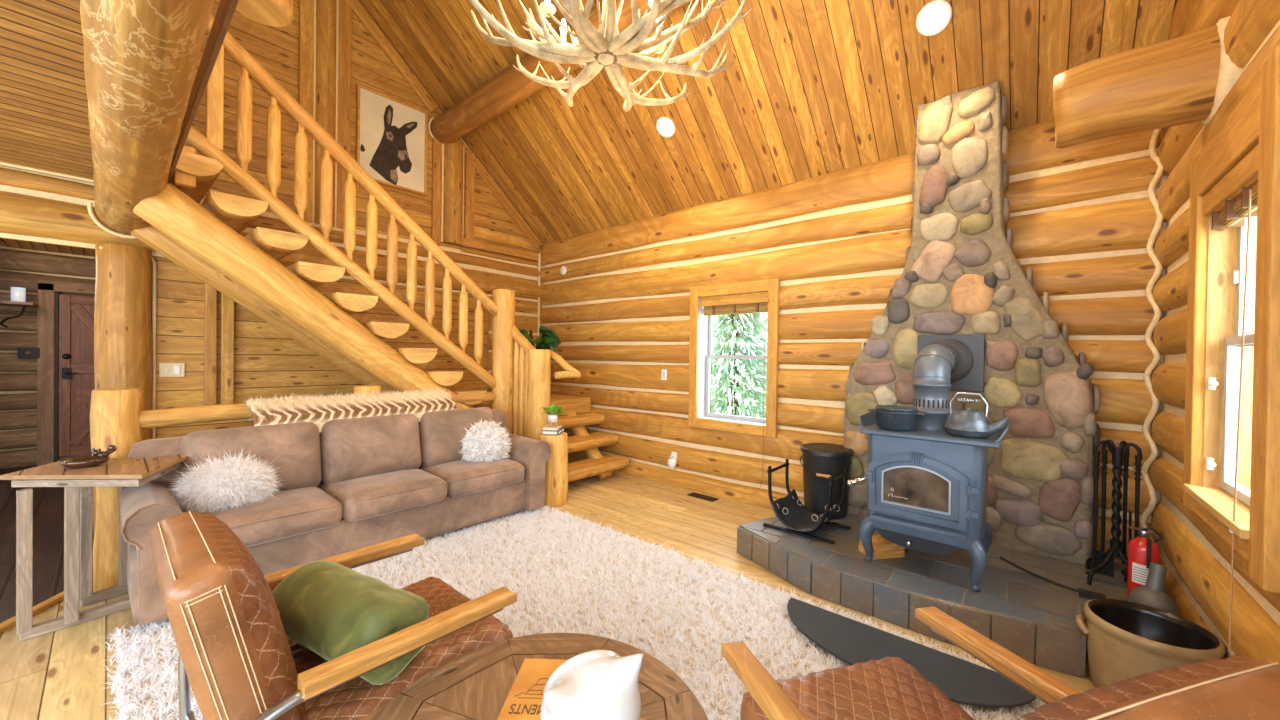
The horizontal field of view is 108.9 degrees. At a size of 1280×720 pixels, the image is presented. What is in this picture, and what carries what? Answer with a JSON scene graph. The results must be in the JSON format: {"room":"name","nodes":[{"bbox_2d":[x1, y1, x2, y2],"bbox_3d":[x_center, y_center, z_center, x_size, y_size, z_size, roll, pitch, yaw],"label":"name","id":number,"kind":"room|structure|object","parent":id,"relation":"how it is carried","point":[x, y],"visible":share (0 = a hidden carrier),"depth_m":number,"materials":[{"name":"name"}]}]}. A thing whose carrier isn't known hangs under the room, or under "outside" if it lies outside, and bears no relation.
{"room":"log cabin living room","nodes":[
{"label":"log cabin living room","id":0,"kind":"room"},
{"bbox_2d":[0,0,93,182],"bbox_3d":[-3.616,-1.428,0.973,4.400,0.200,3.200,1,1,41],"label":"ceiling","id":1,"kind":"structure","parent":0,"point":[44,122],"depth_m":2.24,"materials":[{"name":"brown wood"}]},
{"bbox_2d":[0,465,93,622],"bbox_3d":[-5.497,1.328,2.841,7.200,0.004,3.560,1,1,41],"label":"floor","id":2,"kind":"structure","parent":0,"point":[48,502],"depth_m":3.33,"materials":[{"name":"brown wood"}]},
{"bbox_2d":[0,246,95,468],"bbox_3d":[-7.852,-0.045,5.024,0.174,2.750,3.400,1,1,41],"label":"wall","id":3,"kind":"structure","parent":0,"point":[22,268],"depth_m":5.47,"materials":[{"name":"brown wood"}]},
{"bbox_2d":[17,347,39,357],"bbox_3d":[-7.284,-0.085,5.446,0.080,0.130,0.160,1,1,41],"label":"wall box","id":4,"kind":"object","parent":3,"relation":"attached to","point":[22,352],"visible":1,"depth_m":5.43,"materials":[{"name":"black metal"}]},
{"bbox_2d":[37,279,94,465],"bbox_3d":[-6.938,0.208,5.886,0.152,2.355,1.000,1,1,41],"label":"door","id":5,"kind":"structure","parent":3,"relation":"in","point":[70,437],"depth_m":5.66,"materials":[{"name":"brown wood"}]},
{"bbox_2d":[0,238,95,256],"bbox_3d":[-6.510,-1.312,3.877,3.630,0.001,3.400,1,1,41],"label":"ceiling","id":6,"kind":"structure","parent":0,"point":[4,242],"depth_m":5.41,"materials":[{"name":"brown wood"}]},
{"bbox_2d":[0,0,542,438],"bbox_3d":[-3.892,-1.940,4.005,0.362,6.767,7.400,1,1,41],"label":"wall","id":7,"kind":"structure","parent":0,"point":[34,206],"depth_m":4.41,"materials":[{"name":"brown wood"}]},
{"bbox_2d":[0,162,93,182],"bbox_3d":[-5.122,-1.360,2.291,0.028,0.032,3.200,1,1,41],"label":"trim","id":8,"kind":"structure","parent":7,"relation":"attached to","point":[1,163],"depth_m":3.28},
{"bbox_2d":[87,202,136,238],"bbox_3d":[-4.015,-1.070,3.580,0.028,0.231,0.403,1,1,41],"label":"trim","id":9,"kind":"structure","parent":7,"relation":"attached to","point":[89,204],"depth_m":3.48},
{"bbox_2d":[99,246,155,438],"bbox_3d":[-4.032,0.226,3.615,0.098,2.238,0.324,1,1,23],"label":"trim","id":10,"kind":"structure","parent":7,"relation":"attached to","point":[100,247],"depth_m":3.76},
{"bbox_2d":[80,0,213,233],"bbox_3d":[-2.292,-1.121,2.102,4.751,0.334,0.330,1,1,41],"label":"log","id":11,"kind":"object","parent":7,"relation":"attached to","point":[141,56],"visible":0.88,"depth_m":1.70,"materials":[{"name":"brown wood"}]},
{"bbox_2d":[159,363,184,376],"bbox_3d":[-3.942,0.084,3.851,0.021,0.118,0.150,1,1,41],"label":"switch plate","id":12,"kind":"object","parent":7,"relation":"attached to","point":[165,369],"visible":1,"depth_m":3.85,"materials":[{"name":"beige plastic"}]},
{"bbox_2d":[168,0,238,182],"bbox_3d":[-2.545,-1.226,2.533,3.600,0.100,0.020,1,1,41],"label":"trim","id":13,"kind":"structure","parent":7,"relation":"attached to","point":[226,9],"depth_m":1.84,"materials":[{"name":"brown wood"}]},
{"bbox_2d":[204,283,216,404],"bbox_3d":[-3.772,-0.205,4.015,0.070,1.350,0.075,1,1,41],"label":"trim","id":14,"kind":"structure","parent":7,"relation":"attached to","point":[210,297],"depth_m":3.99,"materials":[{"name":"brown wood"}]},
{"bbox_2d":[220,293,233,403],"bbox_3d":[-3.701,-0.205,4.098,0.070,1.350,0.085,1,1,41],"label":"trim","id":15,"kind":"structure","parent":7,"relation":"attached to","point":[227,304],"depth_m":4.07,"materials":[{"name":"brown wood"}]},
{"bbox_2d":[299,0,313,222],"bbox_3d":[-3.300,-2.713,4.521,0.030,2.680,0.120,1,1,41],"label":"trim","id":16,"kind":"structure","parent":7,"relation":"attached to","point":[306,7],"depth_m":4.52,"materials":[{"name":"brown wood"}]},
{"bbox_2d":[312,0,338,226],"bbox_3d":[-3.193,-2.699,4.642,0.172,2.653,0.164,1,0,-7],"label":"trim","id":17,"kind":"structure","parent":7,"relation":"attached to","point":[326,12],"depth_m":4.58,"materials":[{"name":"brown wood"}]},
{"bbox_2d":[336,0,351,228],"bbox_3d":[-3.090,-2.587,4.768,0.030,2.430,0.120,1,1,41],"label":"trim","id":18,"kind":"structure","parent":7,"relation":"attached to","point":[345,10],"depth_m":4.75,"materials":[{"name":"brown wood"}]},
{"bbox_2d":[356,84,427,195],"bbox_3d":[-2.771,-2.437,5.135,0.050,0.980,0.740,1,1,41],"label":"picture","id":19,"kind":"object","parent":7,"relation":"attached to","point":[391,133],"visible":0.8,"depth_m":5.11,"materials":[{"name":"beige paper"}]},
{"bbox_2d":[346,0,437,112],"bbox_3d":[-3.312,-4.157,4.471,0.035,2.399,2.731,1,1,41],"label":"trim","id":20,"kind":"structure","parent":7,"relation":"attached to","point":[358,9],"depth_m":5.10,"materials":[{"name":"brown wood"}]},
{"bbox_2d":[432,118,441,244],"bbox_3d":[-2.454,-2.149,5.519,0.030,1.500,0.105,1,1,41],"label":"trim","id":21,"kind":"structure","parent":7,"relation":"attached to","point":[436,145],"depth_m":5.50,"materials":[{"name":"brown wood"}]},
{"bbox_2d":[441,141,463,245],"bbox_3d":[-2.324,-2.069,5.671,0.234,1.260,0.224,1,0,-10],"label":"trim","id":22,"kind":"structure","parent":7,"relation":"attached to","point":[452,180],"depth_m":5.58,"materials":[{"name":"brown wood"}]},
{"bbox_2d":[465,151,474,239],"bbox_3d":[-2.179,-2.048,5.843,0.030,1.200,0.115,1,1,41],"label":"trim","id":23,"kind":"structure","parent":7,"relation":"attached to","point":[469,168],"depth_m":5.82,"materials":[{"name":"brown wood"}]},
{"bbox_2d":[462,238,537,260],"bbox_3d":[-1.892,-1.492,6.175,0.030,0.100,1.250,1,1,41],"label":"trim","id":24,"kind":"structure","parent":7,"relation":"attached to","point":[466,242],"depth_m":6.14,"materials":[{"name":"brown wood"}]},
{"bbox_2d":[471,157,541,248],"bbox_3d":[-1.810,-2.113,6.271,0.035,1.000,1.125,1,1,41],"label":"trim","id":25,"kind":"structure","parent":7,"relation":"attached to","point":[479,168],"depth_m":6.22,"materials":[{"name":"brown wood"}]},
{"bbox_2d":[0,460,1095,719],"bbox_3d":[-1.344,1.396,1.939,6.920,0.001,7.600,1,1,41],"label":"floor","id":26,"kind":"structure","parent":0,"point":[58,674],"depth_m":2.51,"materials":[{"name":"brown wood"}]},
{"bbox_2d":[0,591,63,632],"bbox_3d":[-3.050,1.361,1.608,0.050,0.028,2.306,1,0,-14],"label":"trim","id":27,"kind":"structure","parent":26,"relation":"on","point":[42,606],"depth_m":2.48,"materials":[{"name":"brown wood"}]},
{"bbox_2d":[0,455,186,640],"bbox_3d":[-2.895,0.969,2.509,0.687,0.798,0.545,1,0,-10],"label":"side table","id":28,"kind":"object","parent":26,"relation":"on","point":[78,484],"visible":0.82,"depth_m":2.32,"materials":[{"name":"brown wood"}]},
{"bbox_2d":[61,445,116,467],"bbox_3d":[-2.954,0.518,2.452,0.153,0.100,0.193,1,1,41],"label":"bowl","id":29,"kind":"object","parent":28,"relation":"on","point":[99,457],"visible":1,"depth_m":2.45,"materials":[{"name":"brown wood"}]},
{"bbox_2d":[93,243,152,533],"bbox_3d":[-4.111,0.224,3.638,0.324,2.240,0.319,1,1,41],"label":"support post","id":30,"kind":"object","parent":26,"relation":"on","point":[123,348],"visible":0.53,"depth_m":3.53,"materials":[{"name":"brown wood"}]},
{"bbox_2d":[90,385,495,589],"bbox_3d":[-2.396,0.775,3.735,0.244,1.186,2.688,1,1,41],"label":"log railing","id":31,"kind":"object","parent":26,"relation":"on","point":[117,418],"visible":0.34,"depth_m":2.73,"materials":[{"name":"brown wood"}]},
{"bbox_2d":[119,407,550,625],"bbox_3d":[-1.951,0.907,3.429,0.821,0.937,2.583,1,1,41],"label":"sofa","id":32,"kind":"object","parent":26,"relation":"on","point":[353,484],"visible":0.83,"depth_m":3.12,"materials":[{"name":"brown"}]},
{"bbox_2d":[166,448,285,512],"bbox_3d":[-2.492,0.776,2.759,0.576,0.519,0.461,0,1,-40],"label":"fur pillow","id":33,"kind":"object","parent":32,"relation":"on","point":[233,482],"visible":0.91,"depth_m":2.67,"materials":[{"name":"white fur"}]},
{"bbox_2d":[181,422,321,491],"bbox_3d":[-2.508,0.671,2.993,0.286,0.473,0.700,1,1,41],"label":"cushion","id":34,"kind":"object","parent":32,"relation":"on","point":[295,449],"depth_m":2.98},
{"bbox_2d":[205,487,341,546],"bbox_3d":[-2.335,0.963,2.842,0.638,0.204,0.714,1,1,41],"label":"seat cushion","id":35,"kind":"object","parent":32,"relation":"on","point":[298,513],"depth_m":2.73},
{"bbox_2d":[241,387,457,432],"bbox_3d":[-2.202,0.395,3.647,0.514,0.341,1.511,1,1,41],"label":"fur throw","id":36,"kind":"object","parent":32,"relation":"on","point":[318,410],"visible":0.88,"depth_m":3.49,"materials":[{"name":"beige fur"}]},
{"bbox_2d":[319,414,421,483],"bbox_3d":[-2.050,0.673,3.526,0.285,0.470,0.685,1,1,41],"label":"cushion","id":37,"kind":"object","parent":32,"relation":"on","point":[350,449],"depth_m":3.40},
{"bbox_2d":[320,469,447,521],"bbox_3d":[-1.877,0.964,3.377,0.635,0.201,0.700,1,1,41],"label":"seat cushion","id":38,"kind":"object","parent":32,"relation":"on","point":[369,497],"depth_m":3.21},
{"bbox_2d":[418,407,493,466],"bbox_3d":[-1.599,0.675,4.054,0.283,0.472,0.688,1,1,41],"label":"cushion","id":39,"kind":"object","parent":32,"relation":"on","point":[441,433],"depth_m":3.86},
{"bbox_2d":[420,458,524,496],"bbox_3d":[-1.426,0.966,3.904,0.638,0.204,0.700,1,1,41],"label":"seat cushion","id":40,"kind":"object","parent":32,"relation":"on","point":[463,478],"depth_m":3.73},
{"bbox_2d":[459,417,511,461],"bbox_3d":[-1.384,0.760,4.061,0.469,0.538,0.530,1,1,41],"label":"pillow","id":41,"kind":"object","parent":32,"relation":"on","point":[486,441],"visible":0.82,"depth_m":3.94,"materials":[{"name":"white fur"}]},
{"bbox_2d":[131,14,628,481],"bbox_3d":[-2.009,-0.512,4.487,2.131,3.801,3.988,1,1,41],"label":"staircase","id":42,"kind":"structure","parent":26,"relation":"on","point":[205,240],"depth_m":3.70,"materials":[{"name":"brown wood"}]},
{"bbox_2d":[519,326,560,352],"bbox_3d":[-1.288,0.026,5.608,0.576,0.908,0.582,1,1,41],"label":"leafy houseplant","id":43,"kind":"object","parent":42,"relation":"on","point":[548,339],"visible":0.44,"depth_m":5.52,"materials":[{"name":"green plant"}]},
{"bbox_2d":[538,432,567,507],"bbox_3d":[-0.846,1.045,4.417,0.295,0.675,0.304,1,1,41],"label":"pedestal","id":44,"kind":"object","parent":26,"relation":"on","point":[556,467],"visible":0.67,"depth_m":4.29,"materials":[{"name":"brown wood"}]},
{"bbox_2d":[542,427,563,434],"bbox_3d":[-0.835,0.684,4.403,0.151,0.042,0.220,1,0,6],"label":"book","id":45,"kind":"object","parent":44,"relation":"on","point":[545,432],"visible":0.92,"depth_m":4.30,"materials":[{"name":"white paper"}]},
{"bbox_2d":[543,425,561,430],"bbox_3d":[-0.842,0.650,4.403,0.140,0.026,0.200,1,0,2],"label":"book","id":46,"kind":"object","parent":45,"relation":"on","point":[554,427],"visible":0.96,"depth_m":4.32,"materials":[{"name":"beige paper"}]},
{"bbox_2d":[542,404,563,426],"bbox_3d":[-0.838,0.527,4.416,0.252,0.218,0.228,1,1,41],"label":"potted succulent","id":47,"kind":"object","parent":46,"relation":"on","point":[552,418],"visible":1,"depth_m":4.37,"materials":[{"name":"green plant"}]},
{"bbox_2d":[102,505,1044,719],"bbox_3d":[-0.422,1.361,2.125,3.600,0.087,2.762,1,1,41],"label":"shag rug","id":48,"kind":"object","parent":26,"relation":"on","point":[567,573],"visible":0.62,"depth_m":2.56,"materials":[{"name":"beige carpet"}]},
{"bbox_2d":[150,511,516,719],"bbox_3d":[-0.962,0.934,1.536,0.768,0.937,0.922,1,1,41],"label":"leather armchair","id":49,"kind":"object","parent":48,"relation":"on","point":[237,657],"visible":0.8,"depth_m":1.18,"materials":[{"name":"brown leather"}]},
{"bbox_2d":[272,561,428,684],"bbox_3d":[-0.971,0.849,1.514,0.619,0.251,0.264,1,1,29],"label":"pillow","id":50,"kind":"object","parent":49,"relation":"on","point":[333,610],"visible":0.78,"depth_m":1.42,"materials":[{"name":"green fabric"}]},
{"bbox_2d":[371,633,707,719],"bbox_3d":[-0.267,1.187,1.147,0.910,0.461,0.910,1,1,41],"label":"round coffee table","id":51,"kind":"object","parent":48,"relation":"on","point":[476,684],"visible":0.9,"depth_m":1.34,"materials":[{"name":"brown wood"}]},
{"bbox_2d":[497,658,566,719],"bbox_3d":[-0.246,0.943,1.271,0.240,0.025,0.307,1,0,3],"label":"book","id":52,"kind":"object","parent":51,"relation":"on","point":[523,701],"visible":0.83,"depth_m":1.29,"materials":[{"name":"brown paper"}]},
{"bbox_3d":[-0.095,0.950,1.171,0.244,0.018,0.196,1,1,41],"label":"book","id":53,"kind":"object","parent":51,"relation":"on","visible":0},
{"bbox_2d":[540,650,643,719],"bbox_3d":[-0.115,0.824,1.098,0.243,0.226,0.239,1,0,-14],"label":"ceramic figurine","id":54,"kind":"object","parent":53,"relation":"on","point":[595,684],"visible":1,"depth_m":1.05,"materials":[{"name":"white ceramic"}]},
{"bbox_2d":[787,597,1035,707],"bbox_3d":[1.148,1.371,2.123,1.070,0.012,0.374,1,1,41],"label":"mat","id":55,"kind":"object","parent":48,"relation":"on","point":[849,640],"visible":0.69,"depth_m":2.11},
{"bbox_2d":[721,606,1279,719],"bbox_3d":[0.706,0.961,1.056,0.768,0.937,0.922,1,0,-16],"label":"leather armchair","id":56,"kind":"object","parent":48,"relation":"on","point":[1235,687],"visible":1,"depth_m":1.16,"materials":[{"name":"brown leather"}]},
{"bbox_2d":[687,492,718,501],"bbox_3d":[0.642,1.396,4.668,0.310,0.009,0.120,1,1,43],"label":"floor vent","id":57,"kind":"object","parent":26,"relation":"in","point":[697,495],"visible":1,"depth_m":4.65,"materials":[{"name":"black metal"}]},
{"bbox_2d":[690,493,715,499],"bbox_3d":[0.642,1.393,4.668,0.266,0.003,0.090,1,1,43],"label":"grille","id":58,"kind":"object","parent":57,"relation":"attached to","point":[697,495],"depth_m":4.66,"materials":[{"name":"brown metal"}]},
{"bbox_2d":[737,513,1128,677],"bbox_3d":[1.789,1.330,2.954,2.150,0.202,1.293,1,1,41],"label":"slate hearth","id":59,"kind":"object","parent":26,"relation":"on","point":[1032,617],"visible":0.65,"depth_m":2.56,"materials":[{"name":"stone"}]},
{"bbox_2d":[763,459,850,543],"bbox_3d":[1.215,0.997,3.321,0.500,0.437,0.435,1,1,41],"label":"holder","id":60,"kind":"object","parent":59,"relation":"on","point":[789,510],"visible":1,"depth_m":3.32,"materials":[{"name":"black metal"}]},
{"bbox_2d":[800,443,853,518],"bbox_3d":[1.476,0.952,3.640,0.396,0.533,0.422,1,1,41],"label":"bucket","id":61,"kind":"object","parent":59,"relation":"on","point":[821,461],"visible":0.88,"depth_m":3.52,"materials":[{"name":"black paint"}]},
{"bbox_2d":[859,543,904,559],"bbox_3d":[1.526,1.202,2.890,0.220,0.046,0.140,1,0,-12],"label":"wood block","id":62,"kind":"object","parent":59,"relation":"on","point":[894,553],"visible":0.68,"depth_m":2.83,"materials":[{"name":"brown wood"}]},
{"bbox_2d":[860,534,904,551],"bbox_3d":[1.530,1.154,2.886,0.220,0.046,0.140,1,0,-15],"label":"wood block","id":63,"kind":"object","parent":62,"relation":"on","point":[880,544],"visible":0.64,"depth_m":2.82,"materials":[{"name":"brown wood"}]},
{"bbox_2d":[847,334,1010,592],"bbox_3d":[1.820,0.536,2.839,0.738,1.424,0.997,1,1,41],"label":"wood stove","id":64,"kind":"object","parent":59,"relation":"on","point":[927,485],"visible":0.96,"depth_m":2.63,"materials":[{"name":"metal"}]},
{"bbox_2d":[868,405,925,430],"bbox_3d":[1.565,0.353,2.793,0.236,0.133,0.258,1,0,-8],"label":"pot","id":65,"kind":"object","parent":64,"relation":"on","point":[888,417],"visible":1,"depth_m":2.71,"materials":[{"name":"grey metal"}]},
{"bbox_2d":[944,392,1009,437],"bbox_3d":[1.877,0.305,2.552,0.297,0.242,0.225,1,1,41],"label":"tea kettle","id":66,"kind":"object","parent":64,"relation":"on","point":[968,423],"visible":1,"depth_m":2.50,"materials":[{"name":"metal"}]},
{"bbox_2d":[844,81,1100,565],"bbox_3d":[2.264,-0.274,3.275,1.493,3.186,0.282,1,1,41],"label":"stone chimney","id":67,"kind":"object","parent":59,"relation":"on","point":[962,274],"visible":0.83,"depth_m":3.06,"materials":[{"name":"stone"}]},
{"bbox_2d":[999,556,1105,599],"bbox_3d":[2.289,1.228,2.580,0.102,0.024,0.528,1,0,-20],"label":"power cord","id":68,"kind":"object","parent":59,"relation":"on","point":[1083,593],"visible":1,"depth_m":2.44,"materials":[{"name":"black plastic"}]},
{"bbox_2d":[1085,439,1142,584],"bbox_3d":[2.670,0.847,2.535,0.280,0.790,0.286,1,1,41],"label":"fireplace tool set","id":69,"kind":"object","parent":59,"relation":"on","point":[1102,562],"visible":0.89,"depth_m":2.56,"materials":[{"name":"black metal"}]},
{"bbox_2d":[1127,526,1162,596],"bbox_3d":[2.605,1.051,2.366,0.124,0.388,0.121,1,1,41],"label":"fire extinguisher","id":70,"kind":"object","parent":59,"relation":"on","point":[1142,550],"visible":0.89,"depth_m":2.35,"materials":[{"name":"red paint"}]},
{"bbox_2d":[1133,566,1148,582],"bbox_3d":[2.564,1.100,2.341,0.007,0.068,0.055,1,1,-32],"label":"print","id":71,"kind":"object","parent":70,"relation":"attached to","point":[1140,573],"depth_m":2.34,"materials":[{"name":"white paper"}]},
{"bbox_2d":[1129,562,1178,615],"bbox_3d":[2.443,1.108,2.175,0.160,0.273,0.200,1,1,41],"label":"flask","id":72,"kind":"object","parent":59,"relation":"on","point":[1152,594],"visible":0.63,"depth_m":2.16,"materials":[{"name":"silver metal"}]},
{"bbox_2d":[1075,599,1224,687],"bbox_3d":[2.161,1.277,1.943,0.400,0.330,0.400,1,0,-2],"label":"stoneware crock","id":73,"kind":"object","parent":26,"relation":"on","point":[1126,640],"visible":0.66,"depth_m":1.94,"materials":[{"name":"beige ceramic"}]},
{"bbox_2d":[548,414,557,426],"bbox_3d":[-0.841,0.580,4.402,0.098,0.112,0.098,1,1,41],"label":"pot","id":74,"kind":"object","parent":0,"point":[552,418],"depth_m":4.37,"materials":[{"name":"white ceramic"}]},
{"bbox_2d":[358,0,1177,242],"bbox_3d":[-0.262,-3.499,3.004,6.820,4.035,4.500,1,1,41],"label":"ceiling","id":75,"kind":"structure","parent":0,"point":[811,88],"depth_m":3.89,"materials":[{"name":"brown wood"}]},
{"bbox_2d":[236,0,292,26],"bbox_3d":[-1.651,-3.025,1.995,0.255,2.970,0.261,1,1,-23],"label":"log","id":76,"kind":"object","parent":75,"relation":"hanging from","point":[274,13],"visible":0.9,"depth_m":2.02,"materials":[{"name":"brown wood"}]},
{"bbox_2d":[430,0,693,143],"bbox_3d":[0.147,-2.725,3.385,6.870,0.327,0.317,1,1,41],"label":"log","id":77,"kind":"object","parent":75,"relation":"attached to","point":[510,87],"visible":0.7,"depth_m":4.54,"materials":[{"name":"brown wood"}]},
{"bbox_2d":[469,0,751,111],"bbox_3d":[-0.130,-2.289,1.975,1.244,2.019,1.244,1,0,0],"label":"antler chandelier","id":78,"kind":"object","parent":75,"relation":"hanging from","point":[593,49],"visible":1,"depth_m":1.98,"materials":[{"name":"beige"}]},
{"bbox_2d":[539,0,576,36],"bbox_3d":[-0.295,-1.485,1.937,0.137,0.230,0.254,1,1,41],"label":"candle holder","id":79,"kind":"object","parent":78,"relation":"on","point":[546,8],"depth_m":1.88,"materials":[{"name":"beige"}]},
{"bbox_2d":[560,19,566,42],"bbox_3d":[-0.282,-1.486,2.080,0.273,0.230,0.066,1,1,41],"label":"candle holder","id":80,"kind":"object","parent":78,"relation":"on","point":[563,33],"depth_m":2.14,"materials":[{"name":"beige"}]},
{"bbox_2d":[596,0,604,36],"bbox_3d":[-0.157,-1.482,1.838,0.178,0.230,0.231,1,1,41],"label":"candle holder","id":81,"kind":"object","parent":78,"relation":"on","point":[601,20],"depth_m":1.85,"materials":[{"name":"beige"}]},
{"bbox_2d":[636,17,665,55],"bbox_3d":[0.001,-1.482,2.060,0.137,0.230,0.254,1,1,41],"label":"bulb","id":82,"kind":"object","parent":78,"relation":"on","point":[653,49],"depth_m":2.08,"materials":[{"name":"beige"}]},
{"bbox_2d":[656,117,674,137],"bbox_3d":[0.247,-2.233,4.385,0.200,0.136,0.155,1,1,41],"label":"recessed light","id":83,"kind":"object","parent":75,"relation":"in","point":[665,126],"visible":1,"depth_m":4.38,"materials":[{"name":"white plastic"}]},
{"bbox_2d":[916,0,951,35],"bbox_3d":[1.899,-2.208,2.953,0.200,0.136,0.155,1,1,41],"label":"recessed light","id":84,"kind":"object","parent":75,"relation":"in","point":[934,17],"visible":1,"depth_m":2.95,"materials":[{"name":"white plastic"}]},
{"bbox_2d":[538,120,1167,563],"bbox_3d":[0.948,-0.246,4.762,7.070,3.700,0.278,1,1,41],"label":"wall","id":85,"kind":"structure","parent":0,"point":[1083,216],"depth_m":4.11,"materials":[{"name":"brown wood"}]},
{"bbox_2d":[688,278,779,437],"bbox_3d":[0.991,-0.025,4.689,0.986,1.490,0.282,1,1,41],"label":"window","id":86,"kind":"structure","parent":85,"relation":"in","point":[701,326],"depth_m":4.70,"materials":[{"name":"brown wood"}]},
{"bbox_2d":[701,292,767,315],"bbox_3d":[0.968,-0.568,4.647,0.770,0.199,0.082,1,1,41],"label":"window blind","id":87,"kind":"object","parent":86,"relation":"attached to","point":[757,302],"visible":0.84,"depth_m":4.62,"materials":[{"name":"brown wood"}]},
{"bbox_2d":[703,303,767,315],"bbox_3d":[0.980,-0.520,4.662,0.760,0.104,0.044,1,1,41],"label":"rolled shade","id":88,"kind":"object","parent":86,"relation":"attached to","point":[746,308],"depth_m":4.63,"materials":[{"name":"brown wood"}]},
{"bbox_2d":[1140,0,1279,664],"bbox_3d":[2.057,-0.553,1.333,0.342,4.400,4.301,1,1,41],"label":"wall","id":89,"kind":"structure","parent":0,"point":[1197,560],"depth_m":2.24,"materials":[{"name":"brown wood"}]},
{"bbox_2d":[1053,25,1220,147],"bbox_3d":[2.298,-1.212,2.030,0.699,0.372,0.337,1,1,41],"label":"log","id":90,"kind":"object","parent":89,"relation":"attached to","point":[1171,82],"visible":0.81,"depth_m":1.98,"materials":[{"name":"brown wood"}]},
{"bbox_2d":[1201,16,1242,125],"bbox_3d":[2.437,-1.207,1.920,0.070,0.404,0.428,1,1,41],"label":"trim","id":91,"kind":"structure","parent":89,"relation":"attached to","point":[1229,73],"depth_m":1.80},
{"bbox_2d":[1183,45,1279,593],"bbox_3d":[2.206,-0.112,1.570,0.310,1.560,0.925,1,1,41],"label":"window","id":92,"kind":"structure","parent":89,"relation":"in","point":[1217,259],"depth_m":1.73,"materials":[{"name":"brown wood"}]},
{"bbox_2d":[1205,457,1215,469],"bbox_3d":[2.340,0.427,1.874,0.028,0.050,0.041,1,1,41],"label":"cleat","id":93,"kind":"object","parent":92,"relation":"attached to","point":[1209,464],"visible":1,"depth_m":1.87,"materials":[{"name":"white plastic"}]},
{"bbox_2d":[1207,377,1217,389],"bbox_3d":[2.345,0.097,1.872,0.028,0.050,0.041,1,1,41],"label":"cleat","id":94,"kind":"object","parent":92,"relation":"attached to","point":[1211,382],"visible":1,"depth_m":1.87,"materials":[{"name":"white plastic"}]},
{"bbox_2d":[1203,143,1258,230],"bbox_3d":[2.156,-0.603,1.618,0.091,0.156,0.670,1,1,41],"label":"window blind","id":95,"kind":"object","parent":92,"relation":"attached to","point":[1227,202],"visible":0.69,"depth_m":1.66,"materials":[{"name":"brown wood"}]},
{"bbox_2d":[1228,189,1251,651],"bbox_3d":[1.948,0.195,1.484,0.062,1.500,0.018,1,0,-6],"label":"blind cord","id":96,"kind":"object","parent":95,"relation":"hanging from","point":[1250,190],"visible":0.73,"depth_m":1.48,"materials":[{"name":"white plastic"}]},
{"bbox_2d":[1216,184,1257,230],"bbox_3d":[2.161,-0.564,1.614,0.049,0.072,0.660,1,1,41],"label":"rolled shade","id":97,"kind":"object","parent":92,"relation":"attached to","point":[1232,213],"depth_m":1.68,"materials":[{"name":"brown wood"}]},
{"bbox_3d":[-7.088,-0.008,4.948,0.500,2.600,0.140,1,1,41],"label":"wall","id":98,"kind":"structure","parent":0,"visible":0},
{"bbox_2d":[0,300,36,327],"bbox_3d":[-7.166,-0.510,5.228,0.500,0.293,0.300,1,1,41],"label":"wall shelf","id":99,"kind":"object","parent":98,"relation":"attached to","point":[24,305],"visible":1,"depth_m":5.17,"materials":[{"name":"brown wood"}]},
{"bbox_2d":[11,287,25,301],"bbox_3d":[-7.102,-0.742,5.220,0.104,0.170,0.102,1,1,41],"label":"glass candle","id":100,"kind":"object","parent":99,"relation":"on","point":[18,294],"visible":0.8,"depth_m":5.19,"materials":[{"name":"white wax"}]},
{"label":"outside","id":101,"kind":"structure","parent":0,"visible":0},
{"label":"ground","id":102,"kind":"structure","parent":101,"visible":0},
{"bbox_2d":[711,313,766,418],"bbox_3d":[1.454,-0.242,7.147,1.791,4.884,1.827,1,0,5],"label":"conifer tree","id":103,"kind":"object","parent":102,"relation":"on","point":[742,329],"visible":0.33,"depth_m":6.87,"materials":[{"name":"green plant"}]},
{"bbox_2d":[718,312,767,411],"bbox_3d":[3.344,-1.018,10.923,3.753,7.293,3.763,1,1,43],"label":"conifer tree","id":104,"kind":"object","parent":102,"relation":"on","point":[761,314],"visible":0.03,"depth_m":10.47,"materials":[{"name":"wood"}]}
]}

